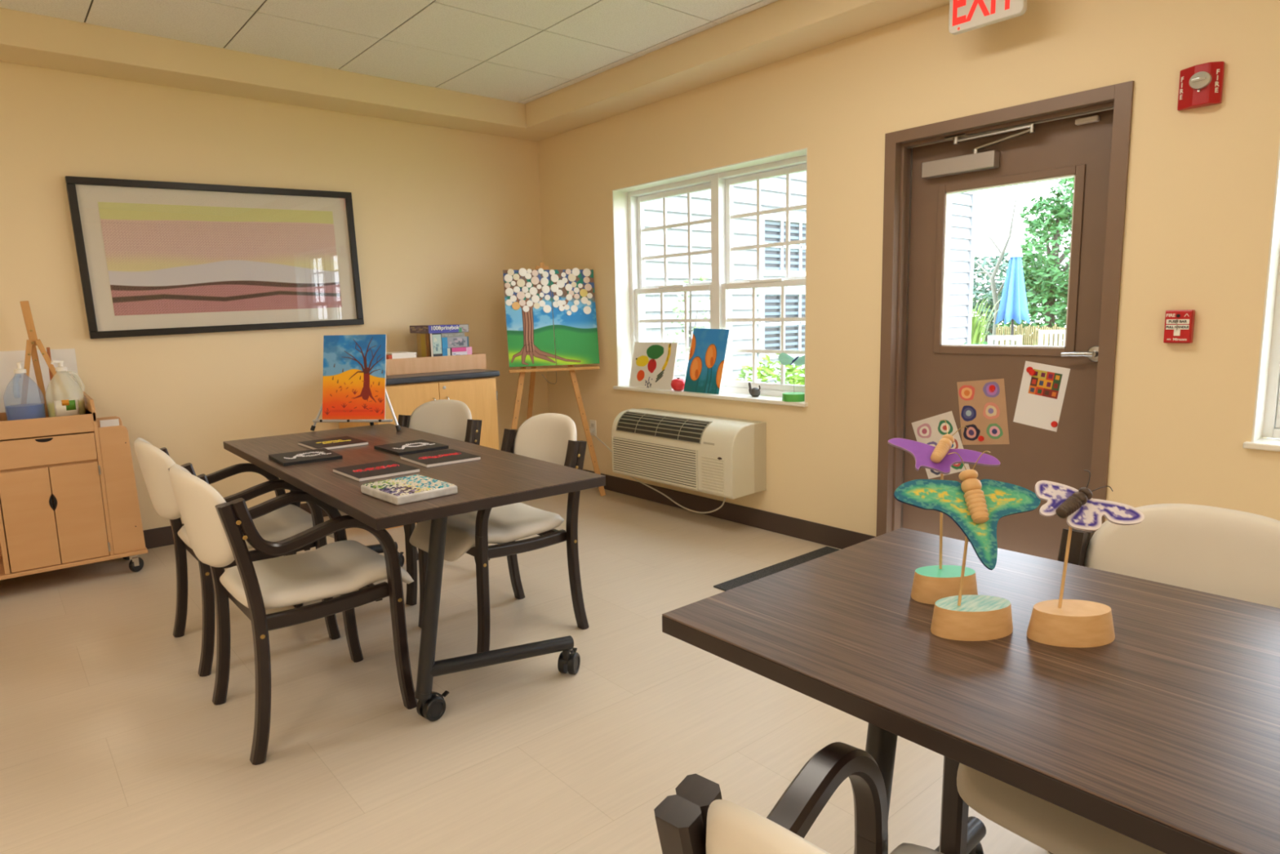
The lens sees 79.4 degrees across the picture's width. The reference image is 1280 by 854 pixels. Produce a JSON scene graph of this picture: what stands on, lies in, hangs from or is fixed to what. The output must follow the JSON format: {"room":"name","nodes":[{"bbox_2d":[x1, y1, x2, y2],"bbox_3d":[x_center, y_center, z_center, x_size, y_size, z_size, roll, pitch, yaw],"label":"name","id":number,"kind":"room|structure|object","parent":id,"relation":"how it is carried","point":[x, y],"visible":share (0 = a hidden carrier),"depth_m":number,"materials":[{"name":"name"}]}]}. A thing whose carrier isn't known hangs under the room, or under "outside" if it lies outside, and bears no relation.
{"room":"art room","nodes":[
{"label":"art room","id":0,"kind":"room"},
{"bbox_2d":[5,403,44,420],"bbox_3d":[-2.979,-0.144,3.727,0.154,0.247,0.165,-8,11,-40],"label":"liquid","id":1,"kind":"object","parent":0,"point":[30,411],"depth_m":3.69,"materials":[{"name":"blue liquid"}]},
{"bbox_2d":[0,61,548,530],"bbox_3d":[-3.144,-0.667,4.022,6.200,2.814,0.150,-8,11,-40],"label":"wall","id":2,"kind":"structure","parent":0,"point":[440,214],"depth_m":4.59,"materials":[{"name":"beige paint"}]},
{"bbox_2d":[0,348,81,413],"bbox_3d":[-3.231,-0.208,3.897,0.645,0.345,0.011,-8,11,-40],"label":"painting canvas","id":3,"kind":"object","parent":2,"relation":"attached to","point":[11,384],"visible":0.62,"depth_m":3.98,"materials":[{"name":"white fabric"}]},
{"bbox_2d":[65,176,364,338],"bbox_3d":[-2.383,-0.980,4.503,1.493,0.869,0.037,-8,11,-40],"label":"framed picture","id":4,"kind":"object","parent":2,"relation":"attached to","point":[155,258],"visible":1,"depth_m":4.43,"materials":[{"name":"black"}]},
{"bbox_2d":[97,201,342,315],"bbox_3d":[-2.386,-0.978,4.506,1.222,0.595,0.002,-10,12,-40],"label":"print","id":5,"kind":"object","parent":4,"relation":"attached to","point":[161,259],"depth_m":4.46},
{"bbox_2d":[142,502,328,548],"bbox_3d":[-3.062,0.677,4.158,6.200,0.111,0.009,-8,11,-40],"label":"baseboard","id":6,"kind":"structure","parent":2,"relation":"attached to","point":[159,536],"depth_m":4.42,"materials":[{"name":"brown rubber"}]},
{"bbox_2d":[0,0,777,103],"bbox_3d":[-0.524,-1.601,0.758,6.200,0.060,8.000,-8,11,-40],"label":"ceiling","id":7,"kind":"structure","parent":0,"point":[522,51],"depth_m":3.93,"materials":[{"name":"tile"}]},
{"bbox_2d":[0,487,1051,853],"bbox_3d":[-0.460,1.163,1.163,6.200,0.100,8.000,-8,11,-40],"label":"floor","id":8,"kind":"structure","parent":0,"point":[113,740],"depth_m":2.44,"materials":[{"name":"tile"}]},
{"bbox_2d":[0,391,147,580],"bbox_3d":[-3.071,0.334,3.706,1.082,0.920,0.412,-8,11,-40],"label":"storage cart","id":9,"kind":"object","parent":8,"relation":"on","point":[68,495],"visible":0.98,"depth_m":3.72,"materials":[{"name":"brown wood"}]},
{"bbox_2d":[5,361,44,420],"bbox_3d":[-2.983,-0.168,3.727,0.154,0.293,0.154,4,10,31],"label":"jug","id":10,"kind":"object","parent":9,"relation":"on","point":[30,411],"visible":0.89,"depth_m":3.69,"materials":[{"name":"blue plastic"}]},
{"bbox_2d":[19,300,70,416],"bbox_3d":[-3.008,-0.337,3.855,0.210,0.580,0.054,-8,11,-40],"label":"easel","id":11,"kind":"object","parent":9,"relation":"on","point":[31,349],"visible":0.84,"depth_m":3.85,"materials":[{"name":"brown wood"}]},
{"bbox_2d":[47,360,84,417],"bbox_3d":[-2.861,-0.185,3.829,0.155,0.293,0.156,-4,9,-16],"label":"jug","id":12,"kind":"object","parent":9,"relation":"on","point":[63,407],"visible":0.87,"depth_m":3.79,"materials":[{"name":"white plastic"}]},
{"bbox_2d":[61,400,69,405],"bbox_3d":[-2.814,-0.119,3.775,0.029,0.027,0.002,-7,10,-35],"label":"picture","id":13,"kind":"object","parent":12,"relation":"on","point":[64,402],"depth_m":3.77,"materials":[{"name":"orange paper"}]},
{"bbox_2d":[47,400,84,417],"bbox_3d":[-2.857,-0.163,3.837,0.165,0.247,0.154,-8,11,-40],"label":"liquid","id":14,"kind":"object","parent":12,"relation":"on","point":[57,408],"depth_m":3.78,"materials":[{"name":"yellow liquid"}]},
{"bbox_2d":[66,400,75,410],"bbox_3d":[-2.799,-0.107,3.792,0.003,0.048,0.040,5,11,39],"label":"picture","id":15,"kind":"object","parent":12,"relation":"attached to","point":[70,404],"depth_m":3.79,"materials":[{"name":"green paper"}]},
{"bbox_2d":[0,546,147,580],"bbox_3d":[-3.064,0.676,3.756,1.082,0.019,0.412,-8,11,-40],"label":"casters","id":16,"kind":"object","parent":9,"relation":"attached to","point":[131,552],"depth_m":3.75,"materials":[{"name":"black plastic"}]},
{"bbox_2d":[99,418,119,426],"bbox_3d":[-2.671,0.017,3.888,0.080,0.110,0.008,-8,11,-40],"label":"card","id":17,"kind":"object","parent":9,"relation":"in","point":[113,422],"visible":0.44,"depth_m":3.88,"materials":[{"name":"white paper"}]},
{"bbox_2d":[133,437,340,676],"bbox_3d":[-1.576,0.432,3.058,0.645,0.854,0.517,-8,11,-40],"label":"armchair","id":18,"kind":"object","parent":8,"relation":"on","point":[286,522],"visible":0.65,"depth_m":2.92,"materials":[{"name":"brown wood"}]},
{"bbox_2d":[168,463,417,764],"bbox_3d":[-1.103,0.504,2.495,0.645,0.854,0.517,-8,11,-40],"label":"armchair","id":19,"kind":"object","parent":8,"relation":"on","point":[217,530],"visible":1,"depth_m":2.35,"materials":[{"name":"brown wood"}]},
{"bbox_2d":[337,399,481,604],"bbox_3d":[-1.109,0.326,3.711,0.517,0.854,0.645,4,10,30],"label":"armchair","id":20,"kind":"object","parent":8,"relation":"on","point":[451,419],"visible":0.21,"depth_m":3.85,"materials":[{"name":"brown wood"}]},
{"bbox_2d":[223,422,605,721],"bbox_3d":[-0.975,0.476,3.043,0.774,0.737,1.829,-8,11,-39],"label":"folding table","id":21,"kind":"object","parent":8,"relation":"on","point":[500,477],"visible":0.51,"depth_m":2.52,"materials":[{"name":"laminate"}]},
{"bbox_2d":[268,448,342,466],"bbox_3d":[-1.291,0.114,2.974,0.212,0.014,0.238,-8,10,-37],"label":"notebook","id":22,"kind":"object","parent":21,"relation":"on","point":[286,459],"visible":1,"depth_m":2.94,"materials":[{"name":"black paper"}]},
{"bbox_2d":[297,435,368,449],"bbox_3d":[-1.308,0.069,3.283,0.212,0.014,0.238,-9,11,-41],"label":"notebook","id":23,"kind":"object","parent":21,"relation":"on","point":[331,443],"visible":1,"depth_m":3.25,"materials":[{"name":"black paper"}]},
{"bbox_2d":[310,390,400,431],"bbox_3d":[-1.350,-0.192,3.725,0.461,0.403,0.200,0,8,9],"label":"easel","id":24,"kind":"object","parent":21,"relation":"on","point":[371,421],"visible":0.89,"depth_m":3.65,"materials":[{"name":"silver metal"}]},
{"bbox_2d":[322,333,386,419],"bbox_3d":[-1.359,-0.237,3.668,0.318,0.397,0.077,0,8,9],"label":"canvas painting","id":25,"kind":"object","parent":24,"relation":"on","point":[354,381],"visible":1,"depth_m":3.67,"materials":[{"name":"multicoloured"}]},
{"bbox_2d":[333,459,419,481],"bbox_3d":[-0.915,0.149,2.672,0.212,0.014,0.238,-9,11,-41],"label":"notebook","id":26,"kind":"object","parent":21,"relation":"on","point":[380,469],"visible":1,"depth_m":2.64,"materials":[{"name":"black paper"}]},
{"bbox_2d":[360,474,457,505],"bbox_3d":[-0.699,0.187,2.330,0.196,0.029,0.240,-9,11,-43],"label":"book","id":27,"kind":"object","parent":21,"relation":"on","point":[412,488],"visible":1,"depth_m":2.28,"materials":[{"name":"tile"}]},
{"bbox_2d":[373,439,448,455],"bbox_3d":[-0.931,0.081,3.137,0.212,0.014,0.238,-9,11,-41],"label":"notebook","id":28,"kind":"object","parent":21,"relation":"on","point":[408,447],"visible":1,"depth_m":3.10,"materials":[{"name":"black paper"}]},
{"bbox_2d":[414,690,431,699],"bbox_3d":[-0.681,0.840,2.426,0.055,0.029,0.052,-8,11,-39],"label":"socket","id":29,"kind":"object","parent":21,"relation":"attached to","point":[420,695],"depth_m":2.40,"materials":[{"name":"black metal"}]},
{"bbox_2d":[417,690,449,707],"bbox_3d":[-0.656,0.854,2.455,0.024,0.056,0.109,6,11,43],"label":"hood","id":30,"kind":"object","parent":21,"relation":"attached to","point":[426,698],"depth_m":2.42,"materials":[{"name":"black plastic"}]},
{"bbox_2d":[400,448,480,467],"bbox_3d":[-0.747,0.114,2.883,0.212,0.014,0.238,-8,11,-39],"label":"notebook","id":31,"kind":"object","parent":21,"relation":"on","point":[449,456],"visible":1,"depth_m":2.85,"materials":[{"name":"black paper"}]},
{"bbox_2d":[562,647,577,663],"bbox_3d":[-0.249,0.802,2.747,0.023,0.056,0.109,1,9,18],"label":"hood","id":32,"kind":"object","parent":21,"relation":"attached to","point":[567,658],"depth_m":2.71,"materials":[{"name":"black plastic"}]},
{"bbox_2d":[338,377,498,529],"bbox_3d":[-1.428,0.125,5.033,0.808,0.874,0.688,-8,11,-40],"label":"base cabinet","id":33,"kind":"object","parent":8,"relation":"on","point":[480,396],"visible":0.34,"depth_m":4.84,"materials":[{"name":"brown wood"}]},
{"bbox_2d":[386,368,499,385],"bbox_3d":[-1.452,-0.331,4.977,0.863,0.038,0.676,-8,11,-40],"label":"countertop","id":34,"kind":"structure","parent":33,"relation":"on","point":[476,373],"depth_m":4.77,"materials":[{"name":"grey"}]},
{"bbox_2d":[386,353,486,375],"bbox_3d":[-1.424,-0.424,5.127,0.695,0.100,0.370,-8,11,-40],"label":"organizer box","id":35,"kind":"object","parent":34,"relation":"on","point":[473,361],"visible":0.58,"depth_m":4.97,"materials":[{"name":"brown wood"}]},
{"bbox_2d":[386,351,416,359],"bbox_3d":[-1.565,-0.416,4.939,0.183,0.122,0.232,-8,11,-40],"label":"paper stack","id":36,"kind":"object","parent":35,"relation":"in","point":[389,355],"visible":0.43,"depth_m":4.85,"materials":[{"name":"white paper"}]},
{"bbox_2d":[416,333,442,357],"bbox_3d":[-1.382,-0.497,5.068,0.079,0.236,0.201,-8,11,-40],"label":"box","id":37,"kind":"object","parent":35,"relation":"in","point":[428,344],"visible":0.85,"depth_m":5.00,"materials":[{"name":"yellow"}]},
{"bbox_2d":[442,347,451,355],"bbox_3d":[-1.325,-0.457,5.122,0.063,0.139,0.200,-8,11,-40],"label":"box","id":38,"kind":"object","parent":35,"relation":"in","point":[446,351],"visible":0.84,"depth_m":5.04,"materials":[{"name":"blue cardboard"}]},
{"bbox_2d":[451,346,471,355],"bbox_3d":[-1.237,-0.467,5.181,0.146,0.138,0.185,-8,11,-40],"label":"box","id":39,"kind":"object","parent":35,"relation":"in","point":[456,350],"visible":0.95,"depth_m":5.11,"materials":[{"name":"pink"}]},
{"bbox_2d":[441,336,469,347],"bbox_3d":[-1.278,-0.568,5.148,0.193,0.068,0.201,-8,11,-40],"label":"box","id":40,"kind":"object","parent":39,"relation":"on","point":[458,341],"visible":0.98,"depth_m":5.07,"materials":[{"name":"grey cardboard"}]},
{"bbox_2d":[440,332,464,337],"bbox_3d":[-1.290,-0.614,5.132,0.164,0.026,0.201,-8,11,-40],"label":"box","id":41,"kind":"object","parent":40,"relation":"on","point":[451,334],"visible":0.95,"depth_m":5.06,"materials":[{"name":"grey cardboard"}]},
{"bbox_2d":[409,324,468,333],"bbox_3d":[-1.338,-0.654,5.135,0.286,0.050,0.286,-8,11,-40],"label":"box","id":42,"kind":"object","parent":41,"relation":"on","point":[453,327],"visible":1,"depth_m":5.03,"materials":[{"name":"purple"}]},
{"bbox_2d":[408,413,589,653],"bbox_3d":[-0.562,0.401,3.111,0.645,0.854,0.517,-9,11,-41],"label":"armchair","id":43,"kind":"object","parent":8,"relation":"on","point":[552,437],"visible":0.73,"depth_m":3.03,"materials":[{"name":"beige fabric"}]},
{"bbox_2d":[508,262,605,496],"bbox_3d":[-0.703,-0.341,5.517,0.742,1.630,0.672,-4,9,-16],"label":"easel","id":44,"kind":"object","parent":8,"relation":"on","point":[571,368],"visible":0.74,"depth_m":5.38,"materials":[{"name":"brown wood"}]},
{"bbox_2d":[502,267,555,367],"bbox_3d":[-0.758,-0.751,5.284,0.320,0.668,0.129,-4,9,-16],"label":"canvas painting","id":45,"kind":"object","parent":44,"relation":"on","point":[527,293],"visible":1,"depth_m":5.27,"materials":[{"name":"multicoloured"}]},
{"bbox_2d":[549,267,599,365],"bbox_3d":[-0.458,-0.771,5.370,0.312,0.668,0.129,-4,9,-16],"label":"canvas painting","id":46,"kind":"object","parent":44,"relation":"on","point":[572,291],"visible":1,"depth_m":5.36,"materials":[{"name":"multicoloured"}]},
{"bbox_2d":[713,546,839,591],"bbox_3d":[1.021,0.741,3.438,0.870,0.007,1.082,-8,11,-40],"label":"floor mat","id":47,"kind":"object","parent":8,"relation":"on","point":[740,580],"visible":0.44,"depth_m":3.77,"materials":[{"name":"rubber"}]},
{"bbox_2d":[653,742,943,853],"bbox_3d":[0.382,0.711,0.848,0.517,0.854,0.645,6,11,41],"label":"armchair","id":48,"kind":"object","parent":8,"relation":"on","point":[696,819],"visible":1,"depth_m":0.81,"materials":[{"name":"brown wood"}]},
{"bbox_2d":[662,527,1279,853],"bbox_3d":[0.933,0.735,0.936,0.770,0.748,1.829,-8,11,-40],"label":"folding table","id":49,"kind":"object","parent":8,"relation":"on","point":[1163,735],"visible":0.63,"depth_m":1.07,"materials":[{"name":"laminate"}]},
{"bbox_2d":[888,419,999,604],"bbox_3d":[0.534,0.147,1.360,0.176,0.310,0.099,-1,8,3],"label":"ornament","id":50,"kind":"object","parent":49,"relation":"on","point":[931,584],"visible":0.97,"depth_m":1.34,"materials":[{"name":"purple wood"}]},
{"bbox_2d":[893,450,1040,640],"bbox_3d":[0.507,0.183,1.187,0.222,0.290,0.115,-1,8,0],"label":"ornament","id":51,"kind":"object","parent":49,"relation":"on","point":[976,506],"visible":1,"depth_m":1.19,"materials":[{"name":"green wood"}]},
{"bbox_2d":[968,845,976,853],"bbox_3d":[0.735,0.928,1.734,0.024,0.056,0.109,0,9,12],"label":"hood","id":52,"kind":"object","parent":49,"relation":"attached to","point":[974,851],"depth_m":1.69,"materials":[{"name":"black plastic"}]},
{"bbox_2d":[1026,469,1144,647],"bbox_3d":[0.676,0.197,1.176,0.156,0.260,0.081,-1,8,4],"label":"ornament","id":53,"kind":"object","parent":49,"relation":"on","point":[1060,622],"visible":1,"depth_m":1.16,"materials":[{"name":"brown wood"}]},
{"bbox_2d":[938,503,1279,853],"bbox_3d":[0.924,0.616,1.411,0.645,0.854,0.517,-7,10,-36],"label":"armchair","id":54,"kind":"object","parent":8,"relation":"on","point":[1233,553],"visible":0.21,"depth_m":1.48,"materials":[{"name":"brown wood"}]},
{"bbox_2d":[537,0,1279,536],"bbox_3d":[1.902,-0.645,3.074,0.240,2.814,8.150,-8,11,-40],"label":"wall","id":55,"kind":"structure","parent":0,"point":[1202,180],"depth_m":3.29,"materials":[{"name":"beige paint"}]},
{"bbox_2d":[0,0,949,141],"bbox_3d":[-0.522,-1.517,0.770,6.200,0.209,8.000,-8,11,-40],"label":"ceiling soffit","id":56,"kind":"structure","parent":55,"relation":"attached to","point":[779,30],"depth_m":4.16,"materials":[{"name":"beige paint"}]},
{"bbox_2d":[589,419,596,435],"bbox_3d":[-0.344,0.006,5.650,0.009,0.116,0.072,-8,11,-40],"label":"wall outlet","id":57,"kind":"object","parent":55,"relation":"attached to","point":[593,423],"visible":0.86,"depth_m":5.64,"materials":[{"name":"white paint"}]},
{"bbox_2d":[589,428,725,513],"bbox_3d":[0.060,0.283,5.089,0.053,0.396,1.456,-7,10,-36],"label":"power cord","id":58,"kind":"object","parent":55,"relation":"attached to","point":[592,430],"visible":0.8,"depth_m":4.96,"materials":[{"name":"beige plastic"}]},
{"bbox_2d":[611,408,766,498],"bbox_3d":[0.268,0.134,4.717,0.305,0.409,1.062,-8,11,-40],"label":"air conditioner","id":59,"kind":"object","parent":55,"relation":"attached to","point":[726,457],"visible":1,"depth_m":4.48,"materials":[{"name":"beige plastic"}]},
{"bbox_2d":[613,436,697,487],"bbox_3d":[0.078,0.213,4.729,0.002,0.226,0.780,-8,11,-40],"label":"grille","id":60,"kind":"object","parent":59,"relation":"attached to","point":[676,464],"depth_m":4.69,"materials":[{"name":"beige plastic"}]},
{"bbox_2d":[615,410,712,444],"bbox_3d":[0.133,-0.005,4.708,0.109,0.120,0.768,-8,11,-40],"label":"grille","id":61,"kind":"object","parent":59,"relation":"attached to","point":[668,428],"depth_m":4.67,"materials":[{"name":"black"}]},
{"bbox_2d":[612,147,808,407],"bbox_3d":[0.434,-0.865,4.751,0.268,1.345,1.650,-8,11,-40],"label":"window","id":62,"kind":"structure","parent":55,"relation":"in","point":[630,288],"depth_m":4.76,"materials":[{"name":"white paint"}]},
{"bbox_2d":[629,342,678,389],"bbox_3d":[0.088,-0.415,5.183,0.070,0.304,0.430,-8,11,-40],"label":"canvas painting","id":63,"kind":"object","parent":62,"relation":"on","point":[653,363],"visible":1,"depth_m":5.17,"materials":[{"name":"white fabric"}]},
{"bbox_2d":[671,377,684,390],"bbox_3d":[0.247,-0.278,4.956,0.100,0.085,0.100,-8,11,-40],"label":"apple","id":64,"kind":"object","parent":62,"relation":"on","point":[677,384],"visible":0.98,"depth_m":4.92,"materials":[{"name":"red food"}]},
{"bbox_2d":[683,328,730,394],"bbox_3d":[0.414,-0.409,4.797,0.100,0.406,0.318,-8,11,-40],"label":"canvas painting","id":65,"kind":"object","parent":62,"relation":"on","point":[708,347],"visible":1,"depth_m":4.79,"materials":[{"name":"blue fabric"}]},
{"bbox_2d":[748,382,760,396],"bbox_3d":[0.666,-0.217,4.497,0.080,0.083,0.059,2,9,20],"label":"figurine","id":66,"kind":"object","parent":62,"relation":"on","point":[754,392],"visible":1,"depth_m":4.48,"materials":[{"name":"grey stone"}]},
{"bbox_2d":[777,352,804,401],"bbox_3d":[0.850,-0.276,4.256,0.132,0.261,0.184,-2,8,-6],"label":"ornament","id":67,"kind":"object","parent":62,"relation":"on","point":[784,358],"visible":0.94,"depth_m":4.23,"materials":[{"name":"green plastic"}]},
{"bbox_2d":[582,469,875,549],"bbox_3d":[1.890,0.713,3.130,0.009,0.111,7.991,-8,11,-40],"label":"baseboard","id":68,"kind":"structure","parent":55,"relation":"attached to","point":[823,534],"depth_m":4.58,"materials":[{"name":"brown rubber"}]},
{"bbox_2d":[948,0,1026,35],"bbox_3d":[1.364,-1.685,3.031,0.035,0.198,0.300,-8,11,-40],"label":"exit sign","id":69,"kind":"object","parent":55,"relation":"attached to","point":[965,15],"visible":1,"depth_m":3.05,"materials":[{"name":"white plastic"}]},
{"bbox_2d":[875,80,1133,560],"bbox_3d":[1.607,-0.320,3.469,0.254,2.070,1.029,-8,11,-40],"label":"door","id":70,"kind":"structure","parent":55,"relation":"in","point":[1085,136],"depth_m":3.42,"materials":[{"name":"brown paint"}]},
{"bbox_2d":[911,410,969,479],"bbox_3d":[1.454,0.090,3.738,0.001,0.348,0.308,-8,11,-40],"label":"drawing","id":71,"kind":"object","parent":70,"relation":"attached to","point":[930,430],"visible":0.55,"depth_m":3.74,"materials":[{"name":"white paper"}]},
{"bbox_2d":[977,435,983,441],"bbox_3d":[1.580,0.054,3.574,0.008,0.027,0.027,-8,11,-40],"label":"magnet","id":72,"kind":"object","parent":70,"relation":"attached to","point":[980,438],"visible":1,"depth_m":3.57,"materials":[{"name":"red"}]},
{"bbox_2d":[956,378,1009,444],"bbox_3d":[1.582,-0.067,3.560,0.001,0.324,0.257,-8,11,-40],"label":"drawing","id":73,"kind":"object","parent":70,"relation":"attached to","point":[983,411],"visible":1,"depth_m":3.56,"materials":[{"name":"brown paper"}]},
{"bbox_2d":[989,385,995,391],"bbox_3d":[1.602,-0.177,3.508,0.008,0.027,0.027,-8,11,-40],"label":"magnet","id":74,"kind":"object","parent":70,"relation":"attached to","point":[992,388],"visible":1,"depth_m":3.50,"materials":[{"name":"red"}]},
{"bbox_2d":[1026,366,1032,372],"bbox_3d":[1.704,-0.250,3.374,0.008,0.027,0.027,-8,11,-40],"label":"magnet","id":75,"kind":"object","parent":70,"relation":"attached to","point":[1028,368],"visible":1,"depth_m":3.37,"materials":[{"name":"red plastic"}]},
{"bbox_2d":[1028,369,1035,375],"bbox_3d":[1.708,-0.237,3.360,0.008,0.027,0.027,-8,11,-40],"label":"magnet","id":76,"kind":"object","parent":70,"relation":"attached to","point":[1032,372],"visible":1,"depth_m":3.36,"materials":[{"name":"red plastic"}]},
{"bbox_2d":[1013,360,1070,431],"bbox_3d":[1.745,-0.135,3.355,0.001,0.301,0.226,-8,11,-40],"label":"paper sheet","id":77,"kind":"object","parent":70,"relation":"attached to","point":[1041,396],"visible":1,"depth_m":3.35,"materials":[{"name":"white paper"}]},
{"bbox_2d":[1050,421,1057,426],"bbox_3d":[1.784,-0.012,3.321,0.008,0.027,0.027,-8,11,-40],"label":"magnet","id":78,"kind":"object","parent":70,"relation":"attached to","point":[1054,424],"visible":1,"depth_m":3.32,"materials":[{"name":"red plastic"}]},
{"bbox_2d":[1163,309,1195,343],"bbox_3d":[1.970,-0.367,2.820,0.040,0.120,0.086,-8,11,-40],"label":"station","id":79,"kind":"object","parent":55,"relation":"attached to","point":[1179,326],"visible":1,"depth_m":2.81,"materials":[{"name":"red plastic"}]},
{"bbox_2d":[1177,61,1225,111],"bbox_3d":[1.944,-1.188,2.684,0.071,0.136,0.128,-8,11,-40],"label":"fire alarm strobe","id":80,"kind":"object","parent":55,"relation":"attached to","point":[1200,85],"visible":1,"depth_m":2.67,"materials":[{"name":"red plastic"}]},
{"bbox_2d":[1242,138,1279,451],"bbox_3d":[2.745,-0.526,2.075,0.268,1.345,1.661,-8,11,-40],"label":"window","id":81,"kind":"structure","parent":55,"relation":"in","point":[1266,420],"depth_m":2.71,"materials":[{"name":"white paint"}]},
{"label":"outside","id":82,"kind":"structure","parent":0,"visible":0},
{"bbox_3d":[10.122,-1.101,16.653,29.760,0.100,26.000,-8,11,-40],"label":"ground","id":83,"kind":"structure","parent":82,"visible":0},
{"bbox_2d":[664,268,733,377],"bbox_3d":[0.553,-0.563,7.508,0.674,1.929,0.596,4,10,34],"label":"sapling","id":84,"kind":"object","parent":83,"relation":"on","point":[703,277],"visible":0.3,"depth_m":7.50,"materials":[{"name":"green plant"}]},
{"bbox_2d":[734,353,804,395],"bbox_3d":[1.847,-0.266,7.780,2.063,1.213,1.147,4,10,31],"label":"shrub","id":85,"kind":"object","parent":83,"relation":"on","point":[798,380],"visible":0.07,"depth_m":7.98,"materials":[{"name":"green plant"}]},
{"bbox_2d":[644,171,977,397],"bbox_3d":[1.101,-2.492,10.809,8.840,4.760,4.000,-8,11,-40],"label":"neighbouring wing","id":86,"kind":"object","parent":83,"relation":"on","point":[773,190],"visible":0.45,"depth_m":8.96},
{"bbox_2d":[963,341,988,344],"bbox_3d":[4.984,-0.774,11.530,0.856,1.016,0.848,-8,11,-40],"label":"shrub","id":87,"kind":"object","parent":83,"relation":"on","point":[984,342],"visible":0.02,"depth_m":11.37,"materials":[{"name":"green plant"}]},
{"bbox_2d":[970,297,1000,344],"bbox_3d":[5.776,-1.469,13.735,1.220,1.673,1.196,-8,11,-40],"label":"ornamental grass","id":88,"kind":"object","parent":83,"relation":"on","point":[976,332],"depth_m":13.47,"materials":[{"name":"green plant"}]},
{"bbox_2d":[973,198,1016,345],"bbox_3d":[7.866,-3.104,17.236,0.310,3.808,1.408,-8,11,-40],"label":"bare tree","id":89,"kind":"object","parent":83,"relation":"on","point":[992,277],"visible":0.71,"depth_m":17.11,"materials":[{"name":"grey plant"}]},
{"bbox_2d":[995,238,1030,345],"bbox_3d":[6.780,-2.073,14.015,0.580,2.660,0.580,-4,9,-18],"label":"patio umbrella","id":90,"kind":"object","parent":83,"relation":"on","point":[1013,305],"visible":0.87,"depth_m":13.83,"materials":[{"name":"blue fabric"}]},
{"bbox_2d":[972,251,1066,344],"bbox_3d":[9.674,-3.310,21.259,3.271,2.970,3.976,-8,11,-40],"label":"deciduous tree","id":91,"kind":"object","parent":83,"relation":"on","point":[983,290],"visible":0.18,"depth_m":20.68,"materials":[{"name":"green plant"}]},
{"bbox_2d":[995,324,1065,346],"bbox_3d":[8.379,-1.341,14.296,0.076,1.140,3.596,-8,11,-40],"label":"fence","id":92,"kind":"object","parent":83,"relation":"on","point":[1027,339],"visible":0.1,"depth_m":15.09,"materials":[{"name":"brown wood"}]},
{"bbox_2d":[996,177,1074,345],"bbox_3d":[8.731,-3.256,15.396,2.245,4.602,3.004,-8,11,-40],"label":"deciduous tree","id":93,"kind":"object","parent":83,"relation":"on","point":[1051,280],"visible":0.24,"depth_m":15.40,"materials":[{"name":"green plant"}]},
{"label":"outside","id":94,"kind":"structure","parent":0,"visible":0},
{"bbox_3d":[6.592,-0.212,10.664,9.000,0.040,4.600,-8,11,-40],"label":"floor","id":95,"kind":"structure","parent":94,"visible":0},
{"bbox_2d":[986,334,1022,345],"bbox_3d":[5.929,-0.997,12.541,0.550,1.001,0.539,3,10,29],"label":"patio chair","id":96,"kind":"object","parent":95,"relation":"on","point":[1019,337],"visible":0.16,"depth_m":12.24,"materials":[{"name":"grey plastic"}]},
{"bbox_2d":[1038,329,1065,346],"bbox_3d":[7.577,-1.274,14.165,0.550,1.001,0.539,3,10,29],"label":"patio chair","id":97,"kind":"object","parent":95,"relation":"on","point":[1041,332],"visible":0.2,"depth_m":14.34,"materials":[{"name":"grey"}]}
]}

